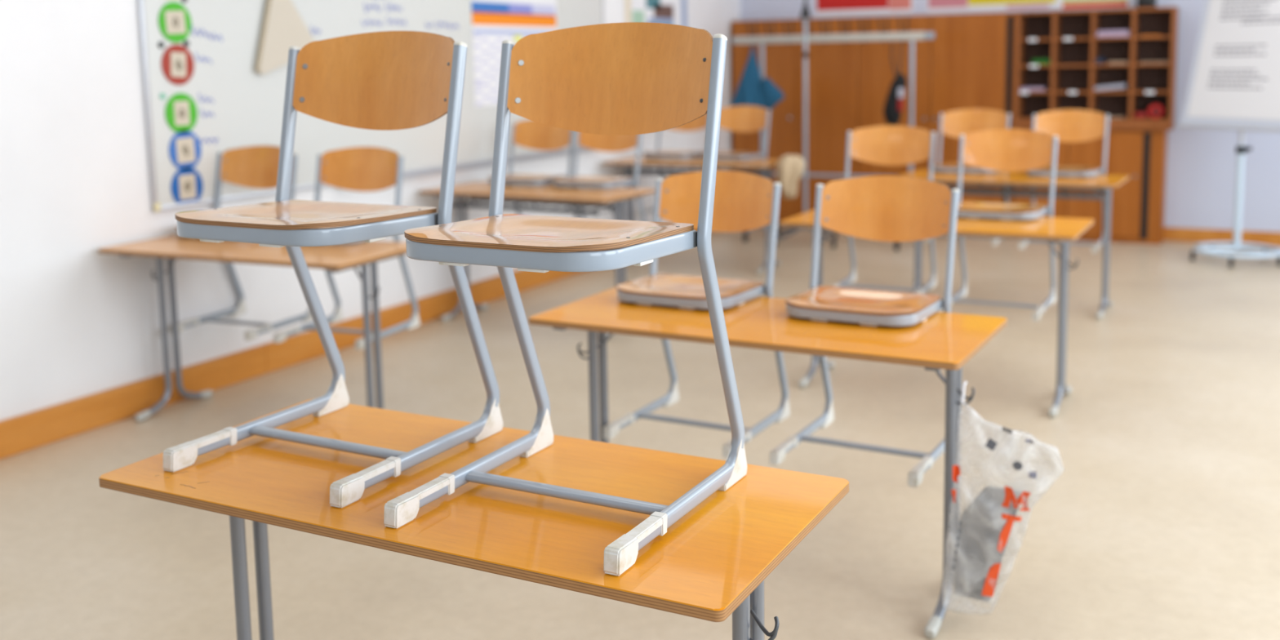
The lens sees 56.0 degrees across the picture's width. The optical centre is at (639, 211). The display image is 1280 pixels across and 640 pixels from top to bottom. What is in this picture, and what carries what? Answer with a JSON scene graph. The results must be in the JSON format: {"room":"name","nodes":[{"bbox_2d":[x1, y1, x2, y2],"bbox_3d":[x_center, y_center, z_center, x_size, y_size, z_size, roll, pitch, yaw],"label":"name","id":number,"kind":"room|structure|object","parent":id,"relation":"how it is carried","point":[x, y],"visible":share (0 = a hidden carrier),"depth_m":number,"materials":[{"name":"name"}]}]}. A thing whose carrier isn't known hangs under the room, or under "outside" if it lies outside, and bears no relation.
{"room":"classroom","nodes":[
{"label":"classroom","id":0,"kind":"room"},
{"bbox_2d":[0,0,740,420],"bbox_3d":[-2.104,-0.829,5.878,0.200,3.350,13.220,3,8,28],"label":"wall","id":1,"kind":"structure","parent":0,"point":[77,321],"depth_m":5.27,"materials":[{"name":"white paint"}]},
{"bbox_2d":[0,228,697,459],"bbox_3d":[-1.972,0.764,6.024,0.036,0.148,12.820,3,8,28],"label":"baseboard","id":2,"kind":"structure","parent":1,"relation":"attached to","point":[30,430],"depth_m":5.82,"materials":[{"name":"brown wood"}]},
{"bbox_2d":[137,0,604,212],"bbox_3d":[-1.238,-1.058,7.232,0.058,1.656,4.223,3,8,28],"label":"whiteboard","id":3,"kind":"object","parent":1,"relation":"attached to","point":[238,106],"visible":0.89,"depth_m":6.10,"materials":[{"name":"white ceramic"}]},
{"bbox_2d":[158,41,164,48],"bbox_3d":[-2.178,-0.760,5.480,0.009,0.031,0.031,3,8,28],"label":"magnet","id":4,"kind":"object","parent":3,"relation":"attached to","point":[161,44],"visible":1,"depth_m":5.47,"materials":[{"name":"grey"}]},
{"bbox_2d":[160,93,165,99],"bbox_3d":[-2.181,-0.528,5.501,0.004,0.028,0.028,3,8,28],"label":"magnet","id":5,"kind":"object","parent":3,"relation":"attached to","point":[162,95],"visible":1,"depth_m":5.50,"materials":[{"name":"green"}]},
{"bbox_2d":[158,1,191,43],"bbox_3d":[-2.139,-0.873,5.544,0.006,0.188,0.188,3,8,28],"label":"card","id":6,"kind":"object","parent":3,"relation":"attached to","point":[175,24],"visible":1,"depth_m":5.54,"materials":[{"name":"green paper"}]},
{"bbox_2d":[161,44,194,84],"bbox_3d":[-2.135,-0.680,5.569,0.006,0.188,0.188,3,8,28],"label":"card","id":7,"kind":"object","parent":3,"relation":"attached to","point":[177,61],"visible":1,"depth_m":5.57,"materials":[{"name":"red paper"}]},
{"bbox_2d":[164,93,197,133],"bbox_3d":[-2.131,-0.458,5.599,0.006,0.188,0.188,3,8,28],"label":"card","id":8,"kind":"object","parent":3,"relation":"attached to","point":[180,110],"visible":1,"depth_m":5.59,"materials":[{"name":"green paper"}]},
{"bbox_2d":[168,129,201,170],"bbox_3d":[-2.124,-0.288,5.628,0.006,0.188,0.188,3,8,28],"label":"card","id":9,"kind":"object","parent":3,"relation":"attached to","point":[184,148],"visible":1,"depth_m":5.62,"materials":[{"name":"blue paper"}]},
{"bbox_2d":[183,40,189,46],"bbox_3d":[-2.111,-0.783,5.606,0.009,0.031,0.031,3,8,28],"label":"magnet","id":10,"kind":"object","parent":3,"relation":"attached to","point":[186,43],"visible":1,"depth_m":5.60,"materials":[{"name":"grey plastic"}]},
{"bbox_2d":[170,166,203,203],"bbox_3d":[-2.122,-0.117,5.647,0.006,0.188,0.188,3,8,28],"label":"card","id":11,"kind":"object","parent":3,"relation":"attached to","point":[187,185],"visible":1,"depth_m":5.64,"materials":[{"name":"blue paper"}]},
{"bbox_2d":[254,0,314,74],"bbox_3d":[-1.807,-0.944,6.134,0.019,0.481,0.442,3,8,28],"label":"square","id":12,"kind":"object","parent":3,"relation":"attached to","point":[283,27],"visible":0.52,"depth_m":6.09,"materials":[{"name":"beige"}]},
{"bbox_2d":[335,148,593,187],"bbox_3d":[-0.965,-0.310,7.824,0.058,0.014,2.900,3,8,28],"label":"tray","id":13,"kind":"object","parent":3,"relation":"on","point":[412,173],"depth_m":7.73,"materials":[{"name":"grey"}]},
{"bbox_2d":[471,0,557,106],"bbox_3d":[-0.819,-1.119,8.053,0.004,0.790,1.020,3,8,28],"label":"poster","id":14,"kind":"object","parent":3,"relation":"attached to","point":[494,22],"visible":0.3,"depth_m":7.83,"materials":[{"name":"white paper"}]},
{"bbox_2d":[624,0,690,26],"bbox_3d":[0.157,-1.761,9.899,0.004,0.950,1.200,3,8,28],"label":"photo poster","id":15,"kind":"object","parent":1,"relation":"attached to","point":[664,11],"visible":0.54,"depth_m":9.91,"materials":[{"name":"white paper"}]},
{"bbox_2d":[624,0,631,22],"bbox_3d":[-0.097,-1.695,9.415,0.001,0.950,0.100,3,8,28],"label":"photograph","id":16,"kind":"object","parent":15,"relation":"attached to","point":[627,2],"depth_m":9.43,"materials":[{"name":"beige paper"}]},
{"bbox_2d":[631,9,644,22],"bbox_3d":[-0.012,-1.523,9.594,0.001,0.160,0.210,3,8,28],"label":"photograph","id":17,"kind":"object","parent":15,"relation":"attached to","point":[637,15],"depth_m":9.59,"materials":[{"name":"green paper"}]},
{"bbox_2d":[645,0,660,8],"bbox_3d":[0.108,-1.713,9.806,0.001,0.120,0.260,3,8,28],"label":"photograph","id":18,"kind":"object","parent":15,"relation":"attached to","point":[650,4],"depth_m":9.80,"materials":[{"name":"teal paper"}]},
{"bbox_2d":[648,17,673,24],"bbox_3d":[0.176,-1.576,9.948,0.001,0.050,0.460,3,8,28],"label":"photograph","id":19,"kind":"object","parent":15,"relation":"on","point":[651,20],"depth_m":9.95,"materials":[{"name":"blue paper"}]},
{"bbox_2d":[653,4,673,18],"bbox_3d":[0.198,-1.661,9.982,0.001,0.110,0.360,3,8,28],"label":"photograph","id":20,"kind":"object","parent":15,"relation":"on","point":[660,11],"depth_m":9.98,"materials":[{"name":"brown"}]},
{"bbox_2d":[681,0,686,26],"bbox_3d":[0.379,-1.683,10.328,0.001,0.320,0.100,3,8,28],"label":"photograph","id":21,"kind":"object","parent":15,"relation":"attached to","point":[683,2],"depth_m":10.32},
{"bbox_2d":[0,225,1279,639],"bbox_3d":[1.230,1.053,4.371,7.860,0.120,13.420,3,8,28],"label":"floor","id":22,"kind":"structure","parent":0,"point":[1157,516],"depth_m":4.52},
{"bbox_2d":[97,234,406,421],"bbox_3d":[-1.626,0.536,5.241,1.300,0.783,0.586,2,8,25],"label":"school desk","id":23,"kind":"object","parent":22,"relation":"on","point":[337,258],"visible":0.72,"depth_m":5.05,"materials":[{"name":"laminate"}]},
{"bbox_2d":[169,145,312,340],"bbox_3d":[-1.871,0.124,5.638,0.455,0.838,0.500,2,8,22],"label":"chair","id":24,"kind":"object","parent":23,"relation":"on","point":[256,166],"visible":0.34,"depth_m":5.78,"materials":[{"name":"brown wood"}]},
{"bbox_2d":[273,146,419,349],"bbox_3d":[-1.332,0.141,5.429,0.455,0.838,0.500,2,8,21],"label":"chair","id":25,"kind":"object","parent":23,"relation":"on","point":[362,169],"visible":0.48,"depth_m":5.56,"materials":[{"name":"brown wood"}]},
{"bbox_2d":[98,399,848,639],"bbox_3d":[-0.318,0.886,2.300,1.300,0.784,0.586,3,8,28],"label":"school desk","id":26,"kind":"object","parent":22,"relation":"on","point":[713,563],"visible":0.96,"depth_m":2.12,"materials":[{"name":"laminate"}]},
{"bbox_2d":[163,31,502,507],"bbox_3d":[-0.610,0.064,2.376,0.455,0.838,0.500,3,8,28],"label":"chair","id":27,"kind":"object","parent":26,"relation":"on","point":[383,80],"visible":0.98,"depth_m":2.44,"materials":[{"name":"brown wood"}]},
{"bbox_2d":[383,22,746,576],"bbox_3d":[-0.121,0.093,2.078,0.455,0.838,0.500,3,8,28],"label":"chair","id":28,"kind":"object","parent":26,"relation":"on","point":[625,78],"visible":1,"depth_m":2.13,"materials":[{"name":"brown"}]},
{"bbox_2d":[419,181,655,337],"bbox_3d":[-0.601,0.268,7.134,1.300,0.803,0.586,3,8,30],"label":"school desk","id":29,"kind":"object","parent":22,"relation":"on","point":[599,198],"visible":0.52,"depth_m":6.95,"materials":[{"name":"laminate"}]},
{"bbox_2d":[488,119,579,217],"bbox_3d":[-0.671,-0.154,7.502,0.455,0.838,0.500,3,8,26],"label":"chair","id":30,"kind":"object","parent":29,"relation":"on","point":[529,134],"visible":0.69,"depth_m":7.61,"materials":[{"name":"brown wood"}]},
{"bbox_2d":[553,131,645,221],"bbox_3d":[-0.252,-0.133,7.284,0.455,0.838,0.500,3,8,28],"label":"chair","id":31,"kind":"object","parent":29,"relation":"on","point":[603,143],"visible":0.67,"depth_m":7.32,"materials":[{"name":"brown wood"}]},
{"bbox_2d":[602,155,780,274],"bbox_3d":[0.434,0.008,9.085,1.300,0.793,0.586,3,8,26],"label":"school desk","id":32,"kind":"object","parent":22,"relation":"on","point":[757,164],"visible":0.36,"depth_m":8.94,"materials":[{"name":"laminate"}]},
{"bbox_2d":[637,114,706,216],"bbox_3d":[0.291,-0.401,9.403,0.455,0.838,0.500,3,8,28],"label":"chair","id":33,"kind":"object","parent":32,"relation":"on","point":[700,123],"visible":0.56,"depth_m":9.42,"materials":[{"name":"brown wood"}]},
{"bbox_2d":[700,105,770,170],"bbox_3d":[0.726,-0.384,9.204,0.455,0.838,0.500,3,8,29],"label":"chair","id":34,"kind":"object","parent":32,"relation":"on","point":[740,118],"visible":0.67,"depth_m":9.29,"materials":[{"name":"brown wood"}]},
{"bbox_2d":[776,154,804,199],"bbox_3d":[1.085,-0.255,8.663,0.202,0.320,0.210,-3,8,-16],"label":"cloth bag","id":35,"kind":"object","parent":32,"relation":"hanging from","point":[789,168],"visible":0.97,"depth_m":8.59,"materials":[{"name":"beige fabric"}]},
{"bbox_2d":[528,287,1007,639],"bbox_3d":[0.376,0.705,3.638,1.300,0.783,0.586,3,8,29],"label":"school desk","id":36,"kind":"object","parent":22,"relation":"on","point":[948,341],"visible":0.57,"depth_m":3.40,"materials":[{"name":"laminate"}]},
{"bbox_2d":[603,170,790,457],"bbox_3d":[0.191,0.301,3.956,0.455,0.838,0.500,3,8,29],"label":"chair","id":37,"kind":"object","parent":36,"relation":"on","point":[744,201],"visible":0.89,"depth_m":4.01,"materials":[{"name":"brown wood"}]},
{"bbox_2d":[768,175,959,487],"bbox_3d":[0.701,0.327,3.683,0.455,0.838,0.500,3,8,29],"label":"chair","id":38,"kind":"object","parent":36,"relation":"on","point":[885,208],"visible":0.96,"depth_m":3.74,"materials":[{"name":"brown wood"}]},
{"bbox_2d":[942,381,1051,596],"bbox_3d":[0.960,0.782,3.196,0.304,0.629,0.107,5,9,38],"label":"plastic bag","id":39,"kind":"object","parent":36,"relation":"hanging from","point":[1006,450],"visible":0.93,"depth_m":3.17,"materials":[{"name":"white plastic"}]},
{"bbox_2d":[952,521,961,569],"bbox_3d":[0.852,0.897,3.238,0.021,0.136,0.007,-1,7,-2],"label":"print","id":40,"kind":"object","parent":39,"relation":"attached to","point":[957,552],"depth_m":3.24,"materials":[{"name":"grey"}]},
{"bbox_2d":[776,0,837,248],"bbox_3d":[1.367,-0.876,9.949,0.516,2.300,0.540,0,7,11],"label":"stand","id":41,"kind":"object","parent":22,"relation":"on","point":[805,14],"visible":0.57,"depth_m":9.94,"materials":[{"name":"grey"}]},
{"bbox_2d":[732,16,934,250],"bbox_3d":[1.587,-0.687,10.166,1.765,1.863,0.806,3,8,28],"label":"coat rack","id":42,"kind":"object","parent":22,"relation":"on","point":[769,39],"visible":0.75,"depth_m":10.06,"materials":[{"name":"grey metal"}]},
{"bbox_2d":[731,44,784,110],"bbox_3d":[1.010,-1.113,10.347,0.498,0.643,0.168,3,8,28],"label":"jacket","id":43,"kind":"object","parent":42,"relation":"hanging from","point":[751,90],"visible":0.82,"depth_m":10.32,"materials":[{"name":"blue fabric"}]},
{"bbox_2d":[883,41,906,125],"bbox_3d":[2.074,-1.040,9.802,0.185,0.677,0.181,3,8,28],"label":"bag","id":44,"kind":"object","parent":42,"relation":"hanging from","point":[894,104],"visible":0.97,"depth_m":9.77,"materials":[{"name":"black fabric"}]},
{"bbox_2d":[731,12,1016,221],"bbox_3d":[2.058,-0.791,10.810,2.575,1.890,0.301,3,8,28],"label":"storage cabinet","id":45,"kind":"object","parent":22,"relation":"on","point":[970,61],"visible":0.52,"depth_m":10.63,"materials":[{"name":"brown wood"}]},
{"bbox_2d":[779,208,1093,417],"bbox_3d":[1.359,0.435,5.563,1.300,0.799,0.586,3,8,28],"label":"school desk","id":46,"kind":"object","parent":22,"relation":"on","point":[1059,230],"visible":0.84,"depth_m":5.28,"materials":[{"name":"laminate"}]},
{"bbox_2d":[831,124,936,293],"bbox_3d":[1.236,-0.008,6.121,0.455,0.838,0.500,2,8,25],"label":"chair","id":47,"kind":"object","parent":46,"relation":"on","point":[891,144],"visible":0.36,"depth_m":6.25,"materials":[{"name":"brown wood"}]},
{"bbox_2d":[937,128,1057,321],"bbox_3d":[1.701,0.039,5.688,0.455,0.838,0.500,3,8,28],"label":"chair","id":48,"kind":"object","parent":46,"relation":"on","point":[1006,149],"visible":0.91,"depth_m":5.77,"materials":[{"name":"brown wood"}]},
{"bbox_2d":[899,168,1129,319],"bbox_3d":[2.281,0.180,7.444,1.300,0.801,0.586,3,8,29],"label":"school desk","id":49,"kind":"object","parent":22,"relation":"on","point":[1104,184],"visible":0.64,"depth_m":7.21,"materials":[{"name":"laminate"}]},
{"bbox_2d":[924,108,1010,245],"bbox_3d":[2.134,-0.239,7.808,0.455,0.838,0.500,3,8,27],"label":"chair","id":50,"kind":"object","parent":49,"relation":"on","point":[954,123],"visible":0.59,"depth_m":7.92,"materials":[{"name":"brown wood"}]},
{"bbox_2d":[1018,109,1109,253],"bbox_3d":[2.638,-0.205,7.471,0.455,0.838,0.500,3,8,28],"label":"chair","id":51,"kind":"object","parent":49,"relation":"on","point":[1068,125],"visible":0.84,"depth_m":7.54,"materials":[{"name":"brown wood"}]},
{"bbox_2d":[1013,128,1168,244],"bbox_3d":[3.726,-0.231,10.008,1.165,0.923,0.297,3,8,28],"label":"base cabinet","id":52,"kind":"object","parent":22,"relation":"on","point":[1138,204],"visible":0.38,"depth_m":9.75,"materials":[{"name":"brown wood"}]},
{"bbox_2d":[1013,6,1178,130],"bbox_3d":[3.723,-1.166,9.863,1.213,0.965,0.283,3,8,28],"label":"shelf","id":53,"kind":"object","parent":52,"relation":"on","point":[1073,67],"visible":0.88,"depth_m":9.90,"materials":[{"name":"brown wood"}]},
{"bbox_2d":[1019,90,1028,93],"bbox_3d":[3.195,-0.992,10.011,0.070,0.026,0.010,3,8,28],"label":"name tag","id":54,"kind":"object","parent":53,"relation":"attached to","point":[1020,91],"visible":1,"depth_m":10.01,"materials":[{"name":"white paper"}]},
{"bbox_2d":[1027,38,1036,41],"bbox_3d":[3.238,-1.419,9.931,0.070,0.026,0.010,3,8,28],"label":"name tag","id":55,"kind":"object","parent":53,"relation":"attached to","point":[1028,39],"visible":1,"depth_m":9.93,"materials":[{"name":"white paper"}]},
{"bbox_2d":[1029,64,1038,67],"bbox_3d":[3.255,-1.204,9.951,0.070,0.026,0.010,3,8,28],"label":"name tag","id":56,"kind":"object","parent":53,"relation":"attached to","point":[1030,65],"visible":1,"depth_m":9.95,"materials":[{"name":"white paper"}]},
{"bbox_2d":[1019,86,1048,91],"bbox_3d":[3.299,-1.027,10.076,0.199,0.029,0.199,3,8,28],"label":"paper stack","id":57,"kind":"object","parent":53,"relation":"on","point":[1035,88],"visible":1,"depth_m":10.00,"materials":[{"name":"purple"}]},
{"bbox_2d":[1031,58,1051,64],"bbox_3d":[3.354,-1.247,10.016,0.147,0.044,0.200,3,8,28],"label":"book","id":58,"kind":"object","parent":53,"relation":"on","point":[1042,61],"visible":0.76,"depth_m":9.94,"materials":[{"name":"green paper"}]},
{"bbox_2d":[1063,37,1072,40],"bbox_3d":[3.486,-1.406,9.801,0.070,0.026,0.010,3,8,28],"label":"name tag","id":59,"kind":"object","parent":53,"relation":"attached to","point":[1064,38],"visible":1,"depth_m":9.80,"materials":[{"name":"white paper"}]},
{"bbox_2d":[1067,90,1077,93],"bbox_3d":[3.534,-0.975,9.835,0.070,0.026,0.010,3,8,28],"label":"name tag","id":60,"kind":"object","parent":53,"relation":"attached to","point":[1068,91],"visible":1,"depth_m":9.83,"materials":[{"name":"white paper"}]},
{"bbox_2d":[1094,57,1106,63],"bbox_3d":[3.753,-1.230,9.808,0.066,0.049,0.199,3,8,28],"label":"notebook","id":61,"kind":"object","parent":53,"relation":"on","point":[1100,60],"visible":0.98,"depth_m":9.74,"materials":[{"name":"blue paper"}]},
{"bbox_2d":[1093,83,1128,90],"bbox_3d":[3.833,-1.015,9.797,0.246,0.057,0.195,3,8,28],"label":"paper stack","id":62,"kind":"object","parent":53,"relation":"on","point":[1122,85],"visible":1,"depth_m":9.72,"materials":[{"name":"grey paper"}]},
{"bbox_2d":[1096,30,1131,36],"bbox_3d":[3.834,-1.440,9.736,0.245,0.049,0.199,3,8,28],"label":"paper stack","id":63,"kind":"object","parent":53,"relation":"on","point":[1108,33],"visible":0.89,"depth_m":9.65,"materials":[{"name":"purple"}]},
{"bbox_2d":[1109,115,1127,118],"bbox_3d":[3.875,-0.770,9.806,0.153,0.013,0.200,3,8,28],"label":"paper stack","id":64,"kind":"object","parent":53,"relation":"on","point":[1110,117],"visible":0.64,"depth_m":9.73,"materials":[{"name":"beige paper"}]},
{"bbox_2d":[1108,61,1129,63],"bbox_3d":[3.878,-1.209,9.749,0.142,0.017,0.192,3,8,28],"label":"paper stack","id":65,"kind":"object","parent":53,"relation":"on","point":[1109,62],"visible":1,"depth_m":9.67,"materials":[{"name":"beige paper"}]},
{"bbox_2d":[1133,111,1147,118],"bbox_3d":[4.023,-0.775,9.681,0.100,0.050,0.090,3,8,28],"label":"pencil case","id":66,"kind":"object","parent":53,"relation":"on","point":[1137,114],"visible":1,"depth_m":9.65,"materials":[{"name":"red fabric"}]},
{"bbox_2d":[1136,0,1156,8],"bbox_3d":[4.060,-1.687,9.646,0.140,0.109,0.120,3,8,28],"label":"storage box","id":67,"kind":"object","parent":53,"relation":"on","point":[1140,3],"visible":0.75,"depth_m":9.60,"materials":[{"name":"black plastic"}]},
{"bbox_2d":[1145,90,1154,93],"bbox_3d":[4.050,-0.950,9.565,0.070,0.026,0.010,3,8,28],"label":"name tag","id":68,"kind":"object","parent":53,"relation":"attached to","point":[1146,91],"visible":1,"depth_m":9.56,"materials":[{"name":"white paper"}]},
{"bbox_2d":[1139,61,1169,63],"bbox_3d":[4.115,-1.195,9.622,0.209,0.013,0.199,3,8,28],"label":"paper stack","id":69,"kind":"object","parent":53,"relation":"on","point":[1141,62],"visible":0.89,"depth_m":9.55,"materials":[{"name":"beige paper"}]},
{"bbox_2d":[1147,103,1164,118],"bbox_3d":[4.131,-0.805,9.636,0.116,0.116,0.062,3,8,28],"label":"tape roll","id":70,"kind":"object","parent":53,"relation":"on","point":[1156,110],"visible":1,"depth_m":9.61,"materials":[{"name":"red plastic"}]},
{"bbox_2d":[1177,0,1279,267],"bbox_3d":[4.456,-0.696,8.653,0.648,2.162,1.175,-5,8,-31],"label":"flip chart","id":71,"kind":"object","parent":22,"relation":"on","point":[1234,82],"visible":1,"depth_m":8.79,"materials":[{"name":"white paper"}]},
{"bbox_2d":[1177,123,1279,132],"bbox_3d":[4.368,-0.593,8.611,0.053,0.031,1.174,-5,8,-29],"label":"tray","id":72,"kind":"object","parent":71,"relation":"on","point":[1275,127],"depth_m":8.69,"materials":[{"name":"grey"}]},
{"bbox_2d":[954,485,1019,602],"bbox_3d":[0.934,0.891,3.227,0.171,0.317,0.028,3,8,28],"label":"plastic bag","id":73,"kind":"object","parent":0,"point":[979,538],"visible":0.91,"depth_m":3.22,"materials":[{"name":"grey plastic"}]},
{"bbox_2d":[740,0,1279,232],"bbox_3d":[4.220,-1.445,9.867,7.260,3.350,0.200,3,8,28],"label":"wall","id":74,"kind":"structure","parent":0,"point":[1202,162],"depth_m":9.71,"materials":[{"name":"grey paint"}]},
{"bbox_2d":[815,0,912,15],"bbox_3d":[2.011,-2.081,10.832,0.900,0.595,0.004,3,8,28],"label":"poster","id":75,"kind":"object","parent":74,"relation":"attached to","point":[823,7],"visible":1,"depth_m":10.87,"materials":[{"name":"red paper"}]},
{"bbox_2d":[927,0,1059,11],"bbox_3d":[3.017,-2.031,10.307,1.110,0.595,0.004,3,8,28],"label":"poster","id":76,"kind":"object","parent":74,"relation":"attached to","point":[932,5],"visible":1,"depth_m":10.36,"materials":[{"name":"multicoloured paper"}]},
{"bbox_2d":[1059,0,1129,8],"bbox_3d":[3.752,-1.988,9.925,0.550,0.610,0.004,3,8,28],"label":"poster","id":77,"kind":"object","parent":74,"relation":"attached to","point":[1064,4],"visible":1,"depth_m":9.96,"materials":[{"name":"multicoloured paper"}]},
{"bbox_2d":[1163,226,1279,246],"bbox_3d":[4.206,0.176,9.969,7.240,0.110,0.022,3,8,28],"label":"baseboard","id":78,"kind":"structure","parent":74,"relation":"attached to","point":[1180,234],"depth_m":9.72,"materials":[{"name":"brown wood"}]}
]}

